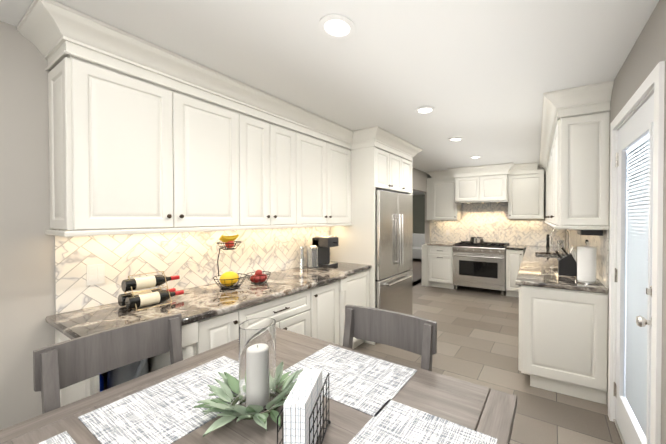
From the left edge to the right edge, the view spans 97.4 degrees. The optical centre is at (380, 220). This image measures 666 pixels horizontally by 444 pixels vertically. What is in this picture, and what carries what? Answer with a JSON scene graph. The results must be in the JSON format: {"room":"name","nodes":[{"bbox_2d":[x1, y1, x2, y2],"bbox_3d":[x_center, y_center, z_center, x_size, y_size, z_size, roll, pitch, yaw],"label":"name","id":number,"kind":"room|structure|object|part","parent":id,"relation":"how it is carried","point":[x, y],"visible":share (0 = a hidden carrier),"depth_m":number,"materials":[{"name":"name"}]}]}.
{"room":"kitchen","nodes":[
{"label":"kitchen","id":0,"kind":"room"},
{"bbox_2d":[0,21,431,429],"bbox_3d":[-0.854,0.194,3.393,0.120,2.450,7.960,0,1,31],"label":"wall","id":1,"kind":"structure","parent":0,"point":[27,275],"depth_m":1.53,"materials":[{"name":"grey paint"}]},
{"bbox_2d":[41,12,176,235],"bbox_3d":[-1.579,-0.482,1.718,0.335,1.058,0.468,0,1,31],"label":"upper cabinet","id":2,"kind":"object","parent":1,"relation":"attached to","point":[146,137],"depth_m":1.57,"materials":[{"name":"white paint"}]},
{"bbox_2d":[55,224,329,313],"bbox_3d":[-1.234,0.276,2.625,0.010,0.474,2.330,0,1,31],"label":"backsplash","id":3,"kind":"structure","parent":1,"relation":"attached to","point":[190,259],"depth_m":2.09,"materials":[{"name":"tile"}]},
{"bbox_2d":[86,264,104,285],"bbox_3d":[-1.736,0.327,1.761,0.008,0.120,0.080,0,1,31],"label":"electrical outlet","id":4,"kind":"object","parent":3,"relation":"attached to","point":[95,274],"visible":1,"depth_m":1.76,"materials":[{"name":"white plastic"}]},
{"bbox_2d":[177,60,240,231],"bbox_3d":[-1.345,-0.486,2.113,0.335,1.058,0.450,0,1,31],"label":"upper cabinet","id":5,"kind":"object","parent":1,"relation":"attached to","point":[208,106],"depth_m":2.01,"materials":[{"name":"white paint"}]},
{"bbox_2d":[241,88,272,227],"bbox_3d":[-1.158,-0.489,2.427,0.335,1.058,0.280,0,1,31],"label":"upper cabinet","id":6,"kind":"object","parent":1,"relation":"attached to","point":[256,109],"depth_m":2.34,"materials":[{"name":"white paint"}]},
{"bbox_2d":[273,100,296,227],"bbox_3d":[-1.013,-0.492,2.672,0.335,1.058,0.290,0,1,31],"label":"upper cabinet","id":7,"kind":"object","parent":1,"relation":"attached to","point":[284,117],"depth_m":2.59,"materials":[{"name":"white paint"}]},
{"bbox_2d":[297,112,328,227],"bbox_3d":[-0.829,-0.495,2.981,0.335,1.058,0.430,0,1,31],"label":"upper cabinet","id":8,"kind":"object","parent":1,"relation":"attached to","point":[312,133],"depth_m":2.89,"materials":[{"name":"white paint"}]},
{"bbox_2d":[329,124,352,223],"bbox_3d":[-0.609,-0.499,3.352,0.335,1.058,0.432,0,1,31],"label":"upper cabinet","id":9,"kind":"object","parent":1,"relation":"attached to","point":[340,141],"depth_m":3.27,"materials":[{"name":"white paint"}]},
{"bbox_2d":[353,128,392,191],"bbox_3d":[-0.262,-0.707,3.615,0.660,0.648,0.332,0,1,31],"label":"upper cabinet","id":10,"kind":"object","parent":1,"relation":"attached to","point":[372,150],"depth_m":3.38,"materials":[{"name":"white paint"}]},
{"bbox_2d":[353,140,404,195],"bbox_3d":[-0.093,-0.710,3.900,0.660,0.648,0.331,0,1,31],"label":"upper cabinet","id":11,"kind":"object","parent":1,"relation":"attached to","point":[398,148],"depth_m":3.78,"materials":[{"name":"white paint"}]},
{"bbox_2d":[397,144,412,194],"bbox_3d":[0.076,-0.714,4.185,0.660,0.648,0.332,0,1,31],"label":"upper cabinet","id":12,"kind":"object","parent":1,"relation":"attached to","point":[408,151],"depth_m":4.06,"materials":[{"name":"white paint"}]},
{"bbox_2d":[0,0,658,194],"bbox_3d":[-0.348,-1.089,5.975,8.500,0.060,13.300,0,1,31],"label":"ceiling","id":13,"kind":"structure","parent":0,"point":[481,77],"depth_m":1.75,"materials":[{"name":"white paint"}]},
{"bbox_2d":[318,14,355,39],"bbox_3d":[-0.228,-1.003,1.502,0.191,0.010,0.191,0,1,-14],"label":"recessed light","id":14,"kind":"object","parent":13,"relation":"in","point":[337,26],"depth_m":1.50,"materials":[{"name":"white"}]},
{"bbox_2d":[415,106,434,113],"bbox_3d":[0.404,-1.016,2.660,0.191,0.010,0.191,0,1,-14],"label":"recessed light","id":15,"kind":"object","parent":13,"relation":"in","point":[423,109],"depth_m":2.65,"materials":[{"name":"white"}]},
{"bbox_2d":[448,137,462,141],"bbox_3d":[0.941,-1.027,3.652,0.191,0.010,0.191,0,1,-14],"label":"recessed light","id":16,"kind":"object","parent":13,"relation":"in","point":[454,139],"depth_m":3.66,"materials":[{"name":"white"}]},
{"bbox_2d":[413,194,424,233],"bbox_3d":[1.843,0.095,12.490,5.570,2.450,0.120,0,1,31],"label":"wall","id":17,"kind":"structure","parent":0,"point":[418,214],"depth_m":12.52,"materials":[{"name":"grey paint"}]},
{"bbox_2d":[354,258,620,443],"bbox_3d":[-0.348,1.421,6.002,8.500,0.060,13.300,0,1,31],"label":"floor","id":18,"kind":"structure","parent":0,"point":[477,336],"depth_m":2.99,"materials":[{"name":"tile"}]},
{"bbox_2d":[33,313,182,413],"bbox_3d":[-0.967,0.962,1.172,0.528,0.962,0.490,0,1,31],"label":"chair","id":19,"kind":"object","parent":18,"relation":"on","point":[57,367],"visible":0.73,"depth_m":1.24,"materials":[{"name":"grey wood"}]},
{"bbox_2d":[148,308,242,372],"bbox_3d":[-1.286,0.999,1.874,0.694,0.874,0.350,0,1,31],"label":"base cabinet","id":20,"kind":"object","parent":18,"relation":"on","point":[198,337],"depth_m":1.69,"materials":[{"name":"white paint"}]},
{"bbox_2d":[99,374,103,391],"bbox_3d":[-1.514,0.844,1.524,0.074,0.190,0.076,0,1,31],"label":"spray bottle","id":21,"kind":"object","parent":20,"relation":"in","point":[101,383],"depth_m":1.53,"materials":[{"name":"blue plastic"}]},
{"bbox_2d":[107,358,148,388],"bbox_3d":[-1.405,0.800,1.616,0.346,0.276,0.180,0,1,31],"label":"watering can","id":22,"kind":"object","parent":20,"relation":"in","point":[122,374],"visible":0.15,"depth_m":1.56,"materials":[{"name":"grey metal"}]},
{"bbox_2d":[45,261,371,338],"bbox_3d":[-0.943,0.535,2.432,0.707,0.038,2.370,0,1,31],"label":"countertop","id":23,"kind":"structure","parent":20,"relation":"on","point":[194,304],"depth_m":1.85,"materials":[{"name":"stone"}]},
{"bbox_2d":[118,271,183,310],"bbox_3d":[-1.458,0.426,1.850,0.224,0.194,0.296,0,1,31],"label":"wine bottles","id":24,"kind":"object","parent":23,"relation":"on","point":[136,299],"visible":1,"depth_m":1.78,"materials":[{"name":"glass"}]},
{"bbox_2d":[213,234,246,289],"bbox_3d":[-1.163,0.312,2.228,0.237,0.410,0.236,0,1,31],"label":"fruit basket","id":25,"kind":"object","parent":23,"relation":"on","point":[229,279],"visible":1,"depth_m":2.19,"materials":[{"name":"black metal"}]},
{"bbox_2d":[246,270,270,283],"bbox_3d":[-1.019,0.460,2.412,0.196,0.107,0.196,0,1,31],"label":"wire bowl","id":26,"kind":"object","parent":23,"relation":"on","point":[258,276],"visible":0.96,"depth_m":2.38,"materials":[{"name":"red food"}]},
{"bbox_2d":[299,246,303,268],"bbox_3d":[-0.849,0.388,3.090,0.051,0.240,0.052,0,1,31],"label":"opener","id":27,"kind":"object","parent":23,"relation":"on","point":[301,251],"visible":1,"depth_m":3.07,"materials":[{"name":"silver metal"}]},
{"bbox_2d":[307,236,338,268],"bbox_3d":[-0.632,0.340,3.175,0.285,0.335,0.311,0,1,31],"label":"coffee maker","id":28,"kind":"object","parent":23,"relation":"on","point":[318,252],"visible":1,"depth_m":3.16,"materials":[{"name":"grey plastic"}]},
{"bbox_3d":[-0.742,0.386,3.133,0.126,0.242,0.126,0,1,31],"label":"tank","id":29,"kind":"part","parent":28,"relation":"part of","materials":[{"name":"white plastic"}]},
{"bbox_2d":[0,327,516,443],"bbox_3d":[-0.430,1.066,0.924,1.440,0.760,1.350,0,1,31],"label":"dining table","id":30,"kind":"object","parent":18,"relation":"on","point":[483,410],"visible":0.4,"depth_m":1.05,"materials":[{"name":"brown wood"}]},
{"bbox_2d":[78,356,238,443],"bbox_3d":[-0.744,0.682,1.122,0.413,0.005,0.521,0,1,31],"label":"placemats","id":31,"kind":"object","parent":30,"relation":"on","point":[165,412],"depth_m":1.03,"materials":[{"name":"white fabric"}]},
{"bbox_2d":[194,361,302,436],"bbox_3d":[-0.460,0.627,1.063,0.368,0.107,0.397,0,1,31],"label":"wreath","id":32,"kind":"object","parent":30,"relation":"on","point":[225,394],"visible":0.73,"depth_m":1.00,"materials":[{"name":"green plant"}]},
{"bbox_2d":[238,318,275,412],"bbox_3d":[-0.461,0.533,1.081,0.128,0.300,0.128,0,1,31],"label":"candle holder","id":33,"kind":"object","parent":30,"relation":"on","point":[257,361],"visible":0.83,"depth_m":1.03,"materials":[{"name":"white"}]},
{"bbox_2d":[277,367,330,443],"bbox_3d":[-0.223,0.586,0.865,0.096,0.200,0.231,0,1,3],"label":"napkin holder","id":34,"kind":"object","parent":30,"relation":"on","point":[302,413],"visible":1,"depth_m":0.81,"materials":[{"name":"white paper"}]},
{"bbox_2d":[282,344,496,443],"bbox_3d":[-0.023,0.682,1.135,0.900,0.005,0.504,0,1,31],"label":"placemats","id":35,"kind":"object","parent":30,"relation":"on","point":[367,384],"depth_m":1.10,"materials":[{"name":"white fabric"}]},
{"bbox_2d":[243,288,310,336],"bbox_3d":[-1.037,0.994,2.303,0.684,0.874,0.642,0,1,31],"label":"base cabinet","id":36,"kind":"object","parent":18,"relation":"on","point":[291,312],"depth_m":2.20,"materials":[{"name":"white paint"}]},
{"bbox_2d":[311,278,346,345],"bbox_3d":[-0.750,0.989,2.777,0.694,0.874,0.468,0,1,31],"label":"base cabinet","id":37,"kind":"object","parent":18,"relation":"on","point":[317,312],"depth_m":2.60,"materials":[{"name":"white paint"}]},
{"bbox_2d":[347,269,369,348],"bbox_3d":[-0.525,0.984,3.243,0.604,0.874,0.562,0,1,31],"label":"base cabinet","id":38,"kind":"object","parent":18,"relation":"on","point":[358,283],"depth_m":3.14,"materials":[{"name":"white paint"}]},
{"bbox_2d":[343,305,436,370],"bbox_3d":[-0.082,0.961,1.313,0.530,0.962,0.528,0,1,31],"label":"chair","id":39,"kind":"object","parent":18,"relation":"on","point":[411,333],"visible":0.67,"depth_m":1.50,"materials":[{"name":"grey wood"}]},
{"bbox_2d":[375,190,412,314],"bbox_3d":[-0.050,0.526,3.851,0.739,1.773,0.908,0,1,31],"label":"fridge","id":40,"kind":"object","parent":18,"relation":"on","point":[393,248],"visible":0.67,"depth_m":3.59,"materials":[{"name":"grey metal"}]},
{"bbox_2d":[413,233,424,258],"bbox_3d":[1.318,0.907,9.979,1.100,0.880,0.850,0,1,31],"label":"armchair","id":41,"kind":"object","parent":18,"relation":"on","point":[418,241],"visible":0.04,"depth_m":10.15,"materials":[{"name":"grey fabric"}]},
{"bbox_2d":[422,244,428,285],"bbox_3d":[1.075,0.949,6.401,0.133,0.874,0.590,0,1,31],"label":"cabinet filler","id":42,"kind":"object","parent":18,"relation":"on","point":[425,282],"visible":0.36,"depth_m":6.14,"materials":[{"name":"white paint"}]},
{"bbox_2d":[428,245,458,288],"bbox_3d":[1.365,0.951,6.212,0.546,0.874,0.620,0,1,31],"label":"base cabinet","id":43,"kind":"object","parent":18,"relation":"on","point":[440,266],"depth_m":5.95,"materials":[{"name":"white paint"}]},
{"bbox_2d":[452,241,509,295],"bbox_3d":[1.992,0.918,5.771,0.971,0.949,0.710,0,1,31],"label":"range","id":44,"kind":"object","parent":18,"relation":"on","point":[480,265],"visible":0.96,"depth_m":5.51,"materials":[{"name":"silver metal"}]},
{"bbox_2d":[467,237,483,244],"bbox_3d":[1.903,0.393,5.747,0.357,0.132,0.270,0,1,31],"label":"stock pot","id":45,"kind":"object","parent":44,"relation":"on","point":[477,240],"visible":1,"depth_m":5.64,"materials":[{"name":"silver metal"}]},
{"bbox_2d":[506,248,525,296],"bbox_3d":[2.570,0.959,5.497,0.291,0.874,0.620,0,1,31],"label":"base cabinet","id":46,"kind":"object","parent":18,"relation":"on","point":[514,258],"depth_m":5.25,"materials":[{"name":"white paint"}]},
{"bbox_2d":[427,241,525,249],"bbox_3d":[1.906,0.497,5.877,1.825,0.038,0.635,0,1,31],"label":"countertop","id":47,"kind":"structure","parent":46,"relation":"on","point":[509,247],"depth_m":5.84,"materials":[{"name":"stone"}]},
{"bbox_2d":[518,285,607,403],"bbox_3d":[1.659,0.989,2.765,0.695,0.874,0.936,0,1,31],"label":"base cabinet","id":48,"kind":"object","parent":18,"relation":"on","point":[563,341],"depth_m":2.34,"materials":[{"name":"white paint"}]},
{"bbox_2d":[516,246,608,293],"bbox_3d":[2.283,0.518,3.908,0.797,0.038,3.572,0,1,31],"label":"countertop","id":49,"kind":"structure","parent":48,"relation":"on","point":[534,271],"depth_m":2.71,"materials":[{"name":"stone"}]},
{"bbox_2d":[546,234,549,247],"bbox_3d":[3.037,0.364,5.265,0.059,0.240,0.060,0,1,31],"label":"pepper mill","id":50,"kind":"object","parent":49,"relation":"on","point":[547,242],"visible":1,"depth_m":5.25,"materials":[{"name":"black"}]},
{"bbox_2d":[535,254,562,257],"bbox_3d":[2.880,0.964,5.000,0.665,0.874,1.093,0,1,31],"label":"sink","id":51,"kind":"object","parent":49,"relation":"in","point":[536,255],"depth_m":4.52,"materials":[{"name":"silver metal"}]},
{"bbox_2d":[557,240,563,250],"bbox_3d":[2.975,0.399,4.789,0.104,0.180,0.104,0,1,31],"label":"electrical outlet","id":52,"kind":"object","parent":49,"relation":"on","point":[560,243],"visible":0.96,"depth_m":4.75,"materials":[{"name":"white plastic"}]},
{"bbox_2d":[551,229,570,253],"bbox_3d":[2.596,0.288,4.172,0.253,0.416,0.105,0,1,31],"label":"faucet","id":53,"kind":"object","parent":49,"relation":"on","point":[569,246],"visible":0.81,"depth_m":4.10,"materials":[{"name":"silver metal"}]},
{"bbox_2d":[555,247,576,275],"bbox_3d":[1.760,0.380,2.745,0.194,0.262,0.107,0,1,31],"label":"knife block","id":54,"kind":"object","parent":49,"relation":"on","point":[567,264],"visible":0.98,"depth_m":2.70,"materials":[{"name":"black wood"}]},
{"bbox_2d":[571,248,576,260],"bbox_3d":[2.427,0.407,3.641,0.060,0.189,0.060,0,1,31],"label":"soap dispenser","id":55,"kind":"object","parent":49,"relation":"on","point":[574,253],"visible":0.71,"depth_m":3.62,"materials":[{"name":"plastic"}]},
{"bbox_2d":[574,240,598,283],"bbox_3d":[1.726,0.336,2.428,0.170,0.358,0.170,0,1,31],"label":"paper towel","id":56,"kind":"object","parent":49,"relation":"on","point":[586,263],"visible":1,"depth_m":2.38,"materials":[{"name":"white paper"}]},
{"bbox_2d":[432,166,565,246],"bbox_3d":[2.574,0.167,5.916,3.200,2.450,0.120,0,1,31],"label":"wall","id":57,"kind":"structure","parent":0,"point":[539,168],"depth_m":5.55,"materials":[{"name":"grey paint"}]},
{"bbox_2d":[426,162,543,219],"bbox_3d":[1.982,-0.531,5.825,2.264,1.048,0.626,0,1,31],"label":"upper cabinet","id":58,"kind":"object","parent":57,"relation":"attached to","point":[518,189],"visible":1,"depth_m":5.54,"materials":[{"name":"white paint"}]},
{"bbox_2d":[431,203,564,246],"bbox_3d":[2.283,0.056,6.011,2.599,0.839,0.010,0,1,31],"label":"backsplash","id":59,"kind":"structure","parent":57,"relation":"attached to","point":[490,222],"depth_m":5.99,"materials":[{"name":"tile"}]},
{"bbox_2d":[606,0,665,443],"bbox_3d":[1.677,0.210,1.965,0.482,2.450,8.297,0,1,31],"label":"wall","id":60,"kind":"structure","parent":0,"point":[646,55],"depth_m":1.41,"materials":[{"name":"grey paint"}]},
{"bbox_2d":[539,81,613,228],"bbox_3d":[1.947,-0.496,3.035,0.492,1.058,1.697,0,1,31],"label":"upper cabinet","id":61,"kind":"object","parent":60,"relation":"attached to","point":[574,161],"depth_m":2.28,"materials":[{"name":"white paint"}]},
{"bbox_2d":[577,230,602,235],"bbox_3d":[1.734,0.093,2.409,0.152,0.044,0.266,0,1,31],"label":"under-cabinet radio","id":62,"kind":"object","parent":61,"relation":"attached to","point":[591,232],"visible":0.89,"depth_m":2.30,"materials":[{"name":"black plastic"}]},
{"bbox_2d":[566,229,608,287],"bbox_3d":[2.569,0.263,3.768,0.164,0.474,3.517,0,1,31],"label":"backsplash","id":63,"kind":"structure","parent":60,"relation":"attached to","point":[601,243],"depth_m":2.48,"materials":[{"name":"tile"}]},
{"bbox_2d":[613,93,653,443],"bbox_3d":[1.478,0.390,1.687,0.115,2.035,0.827,0,1,31],"label":"back door","id":64,"kind":"structure","parent":60,"relation":"in","point":[634,250],"depth_m":1.70,"materials":[{"name":"white wood"}]},
{"bbox_3d":[1.468,0.387,1.714,0.069,1.720,0.790,0,1,31],"label":"door hardware","id":65,"kind":"part","parent":64,"relation":"part of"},
{"bbox_2d":[608,61,664,443],"bbox_3d":[1.504,0.368,1.665,0.177,2.140,0.950,0,1,31],"label":"door frame","id":66,"kind":"structure","parent":60,"relation":"attached to","point":[653,82],"depth_m":1.32,"materials":[{"name":"white wood"}]}
]}

